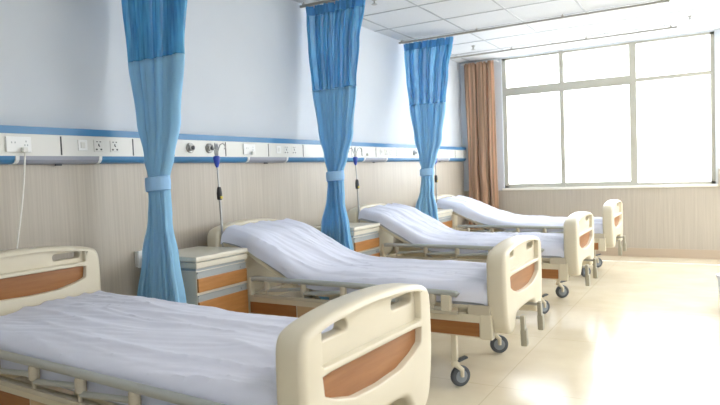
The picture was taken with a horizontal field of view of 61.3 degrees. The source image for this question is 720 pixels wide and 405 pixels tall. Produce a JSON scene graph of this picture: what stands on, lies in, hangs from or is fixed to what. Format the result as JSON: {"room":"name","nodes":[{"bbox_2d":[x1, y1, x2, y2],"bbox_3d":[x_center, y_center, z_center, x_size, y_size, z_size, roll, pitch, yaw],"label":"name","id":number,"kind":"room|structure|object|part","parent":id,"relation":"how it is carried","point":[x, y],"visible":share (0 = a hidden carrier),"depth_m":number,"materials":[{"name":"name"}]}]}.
{"room":"hospital room","nodes":[
{"label":"hospital room","id":0,"kind":"room"},
{"bbox_2d":[0,0,461,146],"bbox_3d":[-1.425,-0.365,4.809,0.150,3.074,12.100,-1,3,30],"label":"wall","id":1,"kind":"structure","parent":0,"point":[64,63],"depth_m":5.02,"materials":[{"name":"paint"}]},
{"bbox_2d":[134,250,141,267],"bbox_3d":[-1.554,0.400,4.352,0.052,0.120,0.110,-1,3,30],"label":"wall socket","id":2,"kind":"object","parent":1,"relation":"attached to","point":[138,254],"visible":0.44,"depth_m":4.30,"materials":[{"name":"white"}]},
{"bbox_3d":[-1.541,0.400,4.345,0.022,0.120,0.110,-1,3,30],"label":"plate","id":3,"kind":"part","parent":2,"relation":"part of","materials":[{"name":"white plastic"}]},
{"bbox_2d":[48,297,312,394],"bbox_3d":[-1.296,1.118,4.838,0.018,0.100,12.100,-1,3,30],"label":"baseboard","id":4,"kind":"structure","parent":1,"relation":"attached to","point":[59,389],"depth_m":3.83,"materials":[{"name":"beige"}]},
{"bbox_2d":[0,161,464,387],"bbox_3d":[-1.327,0.377,4.804,0.012,1.385,12.100,-1,3,30],"label":"wall panel","id":5,"kind":"object","parent":1,"relation":"attached to","point":[103,208],"depth_m":4.42,"materials":[{"name":"laminate"}]},
{"bbox_2d":[0,125,465,165],"bbox_3d":[-1.315,-0.413,4.716,0.110,0.234,12.040,-1,3,30],"label":"panel","id":6,"kind":"object","parent":1,"relation":"attached to","point":[41,145],"visible":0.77,"depth_m":4.59,"materials":[{"name":"white plastic"}]},
{"bbox_3d":[-1.985,-0.338,3.532,0.017,0.089,0.148,-1,3,30],"label":"socket plate","id":7,"kind":"part","parent":6,"relation":"part of","materials":[{"name":"white plastic"}]},
{"bbox_2d":[16,152,25,248],"bbox_3d":[-1.988,0.172,3.536,0.134,0.929,0.022,-4,3,-27],"label":"cord","id":8,"kind":"object","parent":6,"relation":"hanging from","point":[24,152],"visible":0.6,"depth_m":3.54,"materials":[{"name":"white plastic"}]},
{"bbox_2d":[9,156,101,165],"bbox_3d":[-1.877,-0.258,3.783,0.080,0.058,0.575,-1,3,30],"label":"reading lamp","id":9,"kind":"object","parent":6,"relation":"attached to","point":[15,160],"depth_m":3.74,"materials":[{"name":"grey plastic"}]},
{"bbox_2d":[78,140,86,150],"bbox_3d":[-1.778,-0.367,3.896,0.007,0.068,0.065,-1,3,30],"label":"switch plate","id":10,"kind":"object","parent":6,"relation":"attached to","point":[82,144],"depth_m":3.89,"materials":[{"name":"white plastic"}]},
{"bbox_3d":[-1.719,-0.372,3.997,0.007,0.076,0.072,-1,3,30],"label":"socket plate","id":11,"kind":"part","parent":6,"relation":"part of","materials":[{"name":"white plastic"}]},
{"bbox_3d":[-1.656,-0.379,4.104,0.007,0.076,0.072,-1,3,30],"label":"socket plate","id":12,"kind":"part","parent":6,"relation":"part of","materials":[{"name":"white plastic"}]},
{"bbox_2d":[186,143,194,152],"bbox_3d":[-1.299,-0.422,4.686,0.032,0.080,0.080,-1,3,30],"label":"outlet","id":13,"kind":"object","parent":6,"relation":"attached to","point":[190,147],"depth_m":4.67,"materials":[{"name":"grey metal"}]},
{"bbox_2d":[205,143,212,152],"bbox_3d":[-1.196,-0.435,4.863,0.032,0.080,0.080,-1,3,30],"label":"outlet","id":14,"kind":"object","parent":6,"relation":"attached to","point":[210,149],"depth_m":4.85,"materials":[{"name":"grey metal"}]},
{"bbox_3d":[-0.963,-0.461,5.282,0.017,0.089,0.148,-1,3,30],"label":"socket plate","id":15,"kind":"part","parent":6,"relation":"part of","materials":[{"name":"white plastic"}]},
{"bbox_2d":[245,157,287,163],"bbox_3d":[-0.855,-0.382,5.532,0.080,0.058,0.575,-1,3,30],"label":"reading lamp","id":16,"kind":"object","parent":6,"relation":"attached to","point":[265,160],"depth_m":5.50,"materials":[{"name":"grey plastic"}]},
{"bbox_2d":[276,146,280,152],"bbox_3d":[-0.756,-0.490,5.645,0.007,0.068,0.065,-1,3,30],"label":"switch plate","id":17,"kind":"object","parent":6,"relation":"attached to","point":[278,148],"depth_m":5.63,"materials":[{"name":"white plastic"}]},
{"bbox_3d":[-0.697,-0.495,5.747,0.007,0.076,0.072,-1,3,30],"label":"socket plate","id":18,"kind":"part","parent":6,"relation":"part of","materials":[{"name":"white plastic"}]},
{"bbox_3d":[-0.634,-0.503,5.854,0.007,0.076,0.072,-1,3,30],"label":"socket plate","id":19,"kind":"part","parent":6,"relation":"part of","materials":[{"name":"white plastic"}]},
{"bbox_3d":[0.059,-0.585,7.031,0.017,0.089,0.148,-1,3,30],"label":"socket plate","id":20,"kind":"part","parent":6,"relation":"part of","materials":[{"name":"white plastic"}]},
{"bbox_2d":[362,158,387,162],"bbox_3d":[0.166,-0.506,7.282,0.080,0.058,0.575,-1,3,30],"label":"reading lamp","id":21,"kind":"object","parent":6,"relation":"attached to","point":[373,160],"depth_m":7.26,"materials":[{"name":"grey plastic"}]},
{"bbox_2d":[437,158,449,161],"bbox_3d":[1.188,-0.629,9.032,0.080,0.058,0.575,-1,3,30],"label":"reading lamp","id":22,"kind":"object","parent":6,"relation":"attached to","point":[438,159],"depth_m":9.07,"materials":[{"name":"grey plastic"}]},
{"bbox_2d":[102,255,719,404],"bbox_3d":[1.550,1.199,3.183,6.900,0.120,12.400,-1,3,30],"label":"floor","id":23,"kind":"structure","parent":0,"point":[640,333],"depth_m":4.49,"materials":[{"name":"tile"}]},
{"bbox_2d":[178,246,248,312],"bbox_3d":[-1.159,0.767,4.411,0.502,0.832,0.522,-1,3,30],"label":"base cabinet","id":24,"kind":"object","parent":23,"relation":"on","point":[212,276],"visible":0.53,"depth_m":4.25,"materials":[{"name":"grey"}]},
{"bbox_2d":[180,253,246,268],"bbox_3d":[-1.171,0.413,4.393,0.486,0.038,0.510,-1,3,30],"label":"tray","id":25,"kind":"object","parent":24,"relation":"on","point":[225,260],"depth_m":4.21,"materials":[{"name":"white plastic"}]},
{"bbox_3d":[-0.964,0.545,4.281,0.018,0.093,0.486,-1,3,30],"label":"drawer","id":26,"kind":"part","parent":24,"relation":"part of","materials":[{"name":"brown wood"}]},
{"bbox_3d":[-0.951,0.873,4.297,0.018,0.435,0.486,-1,3,30],"label":"door","id":27,"kind":"part","parent":24,"relation":"part of","materials":[{"name":"brown wood"}]},
{"bbox_2d":[0,246,430,404],"bbox_3d":[-0.890,0.750,2.791,2.412,1.002,0.936,0,3,33],"label":"hospital bed","id":28,"kind":"object","parent":23,"relation":"on","point":[376,351],"visible":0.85,"depth_m":2.29,"materials":[{"name":"beige plastic"}]},
{"bbox_3d":[-1.606,0.894,2.748,0.420,0.083,0.008,0,3,33],"label":"brown panel","id":29,"kind":"part","parent":28,"relation":"part of","materials":[{"name":"brown wood"}]},
{"bbox_3d":[-1.113,0.890,2.434,0.730,0.083,0.008,0,3,33],"label":"tan panel","id":30,"kind":"part","parent":28,"relation":"part of","materials":[{"name":"brown wood"}]},
{"bbox_3d":[-1.873,0.330,3.386,0.060,0.106,0.686,0,3,33],"label":"grip panel","id":31,"kind":"part","parent":28,"relation":"part of","materials":[{"name":"beige plastic"}]},
{"bbox_3d":[-1.865,0.557,3.397,0.120,0.602,0.874,0,3,33],"label":"headboard","id":32,"kind":"part","parent":28,"relation":"part of","materials":[{"name":"beige plastic"}]},
{"bbox_2d":[0,290,333,404],"bbox_3d":[-0.905,0.662,2.795,2.087,0.258,0.836,0,3,33],"label":"mattress","id":33,"kind":"object","parent":28,"relation":"on","point":[215,354],"visible":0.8,"depth_m":2.59,"materials":[{"name":"grey fabric"}]},
{"bbox_3d":[0.020,0.593,2.200,0.120,0.542,0.874,0,3,33],"label":"footboard","id":34,"kind":"part","parent":28,"relation":"part of","materials":[{"name":"beige plastic"}]},
{"bbox_3d":[0.014,0.424,2.192,0.060,0.159,0.686,0,3,33],"label":"grip panel","id":35,"kind":"part","parent":28,"relation":"part of","materials":[{"name":"beige plastic"}]},
{"bbox_2d":[314,223,379,256],"bbox_3d":[-0.124,0.642,6.183,0.502,0.832,0.522,-1,3,30],"label":"base cabinet","id":36,"kind":"object","parent":23,"relation":"on","point":[364,236],"visible":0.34,"depth_m":6.04,"materials":[{"name":"grey wood"}]},
{"bbox_2d":[350,227,379,235],"bbox_3d":[-0.136,0.287,6.165,0.486,0.038,0.510,-1,3,30],"label":"tray","id":37,"kind":"object","parent":36,"relation":"on","point":[363,231],"depth_m":6.01,"materials":[{"name":"white plastic"}]},
{"bbox_3d":[0.071,0.420,6.053,0.018,0.093,0.486,-1,3,30],"label":"drawer","id":38,"kind":"part","parent":36,"relation":"part of","materials":[{"name":"brown wood"}]},
{"bbox_2d":[207,218,544,385],"bbox_3d":[0.081,0.630,4.493,2.412,1.002,0.936,-1,3,30],"label":"hospital bed","id":39,"kind":"object","parent":23,"relation":"on","point":[514,265],"visible":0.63,"depth_m":3.87,"materials":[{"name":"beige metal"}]},
{"bbox_2d":[206,143,225,246],"bbox_3d":[-1.079,0.116,4.673,0.108,1.144,0.107,0,4,41],"label":"pole","id":40,"kind":"object","parent":39,"relation":"attached to","point":[216,158],"visible":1,"depth_m":4.65,"materials":[{"name":"silver metal"}]},
{"bbox_3d":[-0.916,0.441,5.062,0.120,0.602,0.874,-1,3,30],"label":"headboard","id":41,"kind":"part","parent":39,"relation":"part of","materials":[{"name":"beige plastic"}]},
{"bbox_3d":[-0.632,0.776,4.422,0.420,0.083,0.008,-1,3,30],"label":"brown panel","id":42,"kind":"part","parent":39,"relation":"part of","materials":[{"name":"brown wood"}]},
{"bbox_3d":[-0.127,0.771,4.127,0.730,0.083,0.008,-1,3,30],"label":"tan panel","id":43,"kind":"part","parent":39,"relation":"part of","materials":[{"name":"wood"}]},
{"bbox_2d":[221,218,487,305],"bbox_3d":[0.052,0.387,4.493,2.105,0.492,0.835,-1,3,30],"label":"mattress","id":44,"kind":"object","parent":39,"relation":"on","point":[295,249],"visible":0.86,"depth_m":4.43,"materials":[{"name":"grey fabric"}]},
{"bbox_3d":[0.586,0.890,3.769,0.034,0.205,0.034,-1,3,30],"label":"leg","id":45,"kind":"part","parent":39,"relation":"part of","materials":[{"name":"beige metal"}]},
{"bbox_3d":[0.456,0.765,3.786,0.600,0.083,0.008,-1,3,30],"label":"brown panel","id":46,"kind":"part","parent":39,"relation":"part of","materials":[{"name":"brown wood"}]},
{"bbox_3d":[1.015,0.497,3.938,0.120,0.542,0.874,-1,3,30],"label":"footboard","id":47,"kind":"part","parent":39,"relation":"part of","materials":[{"name":"beige plastic"}]},
{"bbox_3d":[1.008,0.328,3.930,0.060,0.159,0.686,-1,3,30],"label":"grip panel","id":48,"kind":"part","parent":39,"relation":"part of","materials":[{"name":"beige plastic"}]},
{"bbox_3d":[1.002,0.781,3.716,0.039,0.197,0.066,-1,3,30],"label":"crank handle","id":49,"kind":"part","parent":39,"relation":"part of","materials":[{"name":"beige plastic"}]},
{"bbox_3d":[1.209,0.756,4.069,0.039,0.197,0.066,-1,3,30],"label":"crank handle","id":50,"kind":"part","parent":39,"relation":"part of","materials":[{"name":"beige"}]},
{"bbox_2d":[403,209,452,242],"bbox_3d":[0.890,0.519,7.920,0.502,0.832,0.522,-1,3,30],"label":"base cabinet","id":51,"kind":"object","parent":23,"relation":"on","point":[444,215],"visible":0.21,"depth_m":7.83,"materials":[{"name":"grey"}]},
{"bbox_2d":[438,212,451,217],"bbox_3d":[0.878,0.165,7.902,0.486,0.038,0.510,-1,3,30],"label":"tray","id":52,"kind":"object","parent":51,"relation":"on","point":[440,214],"depth_m":7.79,"materials":[{"name":"white plastic"}]},
{"bbox_3d":[1.085,0.297,7.790,0.018,0.093,0.486,-1,3,30],"label":"drawer","id":53,"kind":"part","parent":51,"relation":"part of","materials":[{"name":"brown wood"}]},
{"bbox_2d":[347,203,597,313],"bbox_3d":[1.128,0.505,6.257,2.412,1.002,0.936,-1,3,30],"label":"hospital bed","id":54,"kind":"object","parent":23,"relation":"on","point":[578,228],"visible":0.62,"depth_m":5.80,"materials":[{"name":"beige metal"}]},
{"bbox_2d":[350,147,361,222],"bbox_3d":[-0.032,-0.009,6.437,0.108,1.144,0.107,0,4,41],"label":"pole","id":55,"kind":"object","parent":54,"relation":"attached to","point":[355,158],"visible":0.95,"depth_m":6.41,"materials":[{"name":"silver metal"}]},
{"bbox_3d":[0.131,0.315,6.825,0.120,0.602,0.874,-1,3,30],"label":"headboard","id":56,"kind":"part","parent":54,"relation":"part of","materials":[{"name":"beige plastic"}]},
{"bbox_2d":[358,203,563,257],"bbox_3d":[1.099,0.260,6.257,2.104,0.496,0.833,-1,3,30],"label":"mattress","id":57,"kind":"object","parent":54,"relation":"on","point":[410,224],"visible":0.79,"depth_m":6.21,"materials":[{"name":"grey fabric"}]},
{"bbox_3d":[1.503,0.639,5.550,0.600,0.083,0.008,-1,3,30],"label":"brown panel","id":58,"kind":"part","parent":54,"relation":"part of","materials":[{"name":"brown wood"}]},
{"bbox_3d":[2.062,0.364,5.702,0.120,0.542,0.874,-1,3,30],"label":"footboard","id":59,"kind":"part","parent":54,"relation":"part of","materials":[{"name":"beige plastic"}]},
{"bbox_3d":[2.055,0.195,5.694,0.060,0.159,0.686,-1,3,30],"label":"grip panel","id":60,"kind":"part","parent":54,"relation":"part of","materials":[{"name":"beige plastic"}]},
{"bbox_3d":[2.050,0.655,5.479,0.039,0.197,0.066,-1,3,30],"label":"crank handle","id":61,"kind":"part","parent":54,"relation":"part of","materials":[{"name":"beige plastic"}]},
{"bbox_3d":[2.256,0.630,5.833,0.039,0.197,0.066,-1,3,30],"label":"crank handle","id":62,"kind":"part","parent":54,"relation":"part of","materials":[{"name":"beige plastic"}]},
{"bbox_2d":[434,195,625,276],"bbox_3d":[2.160,0.382,7.983,2.412,1.002,0.936,-1,3,30],"label":"hospital bed","id":63,"kind":"object","parent":23,"relation":"on","point":[612,210],"visible":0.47,"depth_m":7.41,"materials":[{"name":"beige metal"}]},
{"bbox_2d":[435,150,440,208],"bbox_3d":[1.025,-0.133,8.149,0.108,1.144,0.107,0,4,41],"label":"pole","id":64,"kind":"object","parent":63,"relation":"attached to","point":[436,178],"visible":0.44,"depth_m":8.13,"materials":[{"name":"silver metal"}]},
{"bbox_3d":[1.163,0.192,8.552,0.120,0.602,0.874,-1,3,30],"label":"headboard","id":65,"kind":"part","parent":63,"relation":"part of","materials":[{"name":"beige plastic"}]},
{"bbox_2d":[436,195,602,233],"bbox_3d":[2.131,0.145,7.983,2.104,0.480,0.835,-1,3,30],"label":"mattress","id":66,"kind":"object","parent":63,"relation":"on","point":[470,208],"visible":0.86,"depth_m":7.90,"materials":[{"name":"grey fabric"}]},
{"bbox_3d":[3.093,0.241,7.428,0.120,0.542,0.874,-1,3,30],"label":"footboard","id":67,"kind":"part","parent":63,"relation":"part of","materials":[{"name":"beige plastic"}]},
{"bbox_3d":[3.086,0.072,7.420,0.060,0.159,0.686,-1,3,30],"label":"grip panel","id":68,"kind":"part","parent":63,"relation":"part of","materials":[{"name":"beige plastic"}]},
{"bbox_3d":[3.081,0.532,7.206,0.039,0.197,0.066,-1,3,30],"label":"crank handle","id":69,"kind":"part","parent":63,"relation":"part of","materials":[{"name":"beige"}]},
{"bbox_3d":[3.288,0.507,7.559,0.039,0.197,0.066,-1,3,30],"label":"crank handle","id":70,"kind":"part","parent":63,"relation":"part of","materials":[{"name":"beige"}]},
{"bbox_2d":[602,260,718,264],"bbox_3d":[5.264,0.792,7.383,4.380,0.004,0.050,-1,3,30],"label":"trim","id":71,"kind":"structure","parent":23,"relation":"on","point":[602,260],"depth_m":8.12,"materials":[{"name":"white"}]},
{"bbox_2d":[716,273,719,299],"bbox_3d":[3.313,0.803,5.373,0.284,0.325,0.284,-1,3,30],"label":"waste bin","id":72,"kind":"object","parent":23,"relation":"on","point":[717,274],"visible":1,"depth_m":5.40,"materials":[{"name":"white plastic"}]},
{"bbox_2d":[293,0,719,62],"bbox_3d":[1.428,-1.978,3.029,6.900,0.100,12.400,-1,3,30],"label":"ceiling","id":73,"kind":"structure","parent":0,"point":[451,8],"depth_m":7.23,"materials":[{"name":"tile"}]},
{"bbox_2d":[300,0,338,7],"bbox_3d":[0.772,-1.985,5.291,3.175,0.054,0.040,-1,3,30],"label":"rail","id":74,"kind":"object","parent":73,"relation":"attached to","point":[303,5],"visible":1,"depth_m":5.99,"materials":[{"name":"silver metal"}]},
{"bbox_2d":[306,0,364,299],"bbox_3d":[-0.232,-0.497,5.879,0.698,2.903,0.248,-1,3,30],"label":"curtain","id":75,"kind":"object","parent":74,"relation":"hanging from","point":[333,28],"visible":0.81,"depth_m":5.86,"materials":[{"name":"blue fabric"}]},
{"bbox_2d":[312,86,356,299],"bbox_3d":[-0.235,-0.074,5.886,0.526,2.058,0.204,-1,3,30],"label":"drape","id":76,"kind":"object","parent":75,"relation":"hanging from","point":[334,106],"depth_m":5.84,"materials":[{"name":"blue fabric"}]},
{"bbox_2d":[460,59,498,228],"bbox_3d":[1.944,-0.773,9.716,0.600,2.916,0.199,-1,3,30],"label":"window curtain","id":77,"kind":"object","parent":73,"relation":"hanging from","point":[478,76],"visible":0.79,"depth_m":9.64,"materials":[{"name":"brown fabric"}]},
{"bbox_2d":[316,0,719,62],"bbox_3d":[1.430,-1.927,3.031,6.600,0.006,12.100,-1,3,30],"label":"trim","id":78,"kind":"structure","parent":73,"relation":"attached to","point":[576,1],"depth_m":7.38,"materials":[{"name":"grey metal"}]},
{"bbox_2d":[399,0,669,43],"bbox_3d":[1.884,-2.119,7.196,3.175,0.054,0.040,-1,3,30],"label":"rail","id":79,"kind":"object","parent":73,"relation":"attached to","point":[661,1],"visible":1,"depth_m":7.05,"materials":[{"name":"silver metal"}]},
{"bbox_2d":[404,37,452,220],"bbox_3d":[0.815,-0.625,7.689,0.706,2.903,0.477,-1,3,30],"label":"curtain","id":80,"kind":"object","parent":79,"relation":"hanging from","point":[426,62],"visible":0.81,"depth_m":7.69,"materials":[{"name":"blue fabric"}]},
{"bbox_2d":[409,102,445,220],"bbox_3d":[0.839,-0.209,7.644,0.582,2.075,0.374,-1,3,30],"label":"drape","id":81,"kind":"object","parent":80,"relation":"hanging from","point":[427,118],"depth_m":7.61,"materials":[{"name":"blue fabric"}]},
{"bbox_2d":[450,25,676,58],"bbox_3d":[2.629,-2.210,8.472,3.175,0.054,0.040,-1,3,30],"label":"rail","id":82,"kind":"object","parent":73,"relation":"attached to","point":[670,27],"visible":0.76,"depth_m":8.32,"materials":[{"name":"silver metal"}]},
{"bbox_3d":[-0.340,-1.850,3.386,3.175,0.054,0.040,-1,3,30],"label":"rail","id":83,"kind":"object","parent":73,"relation":"attached to","visible":0},
{"bbox_2d":[121,0,186,302],"bbox_3d":[-1.328,-0.364,4.007,0.722,2.903,0.177,-1,3,30],"label":"curtain","id":84,"kind":"object","parent":83,"relation":"hanging from","point":[154,29],"visible":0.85,"depth_m":3.97,"materials":[{"name":"blue fabric"}]},
{"bbox_2d":[460,29,719,249],"bbox_3d":[4.571,-0.768,8.385,6.600,3.074,0.250,-1,3,30],"label":"wall","id":85,"kind":"structure","parent":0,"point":[497,65],"depth_m":8.68,"materials":[{"name":"paint"}]},
{"bbox_2d":[502,31,715,187],"bbox_3d":[3.526,-1.258,8.914,2.900,2.038,0.110,-1,3,30],"label":"window","id":86,"kind":"structure","parent":85,"relation":"attached to","point":[631,79],"depth_m":8.85,"materials":[{"name":"silver metal"}]},
{"bbox_3d":[2.704,-0.987,9.439,0.847,1.428,0.045,-1,3,30],"label":"sash","id":87,"kind":"part","parent":86,"relation":"part of","materials":[{"name":"white glass"}]},
{"bbox_3d":[3.508,-0.995,8.970,0.954,1.428,0.045,-1,3,30],"label":"sash","id":88,"kind":"part","parent":86,"relation":"part of","materials":[{"name":"white glass"}]},
{"bbox_2d":[596,247,719,258],"bbox_3d":[4.592,0.709,8.377,6.582,0.125,0.022,-1,3,30],"label":"baseboard","id":89,"kind":"structure","parent":85,"relation":"attached to","point":[633,252],"depth_m":8.55,"materials":[{"name":"beige wood"}]}
]}

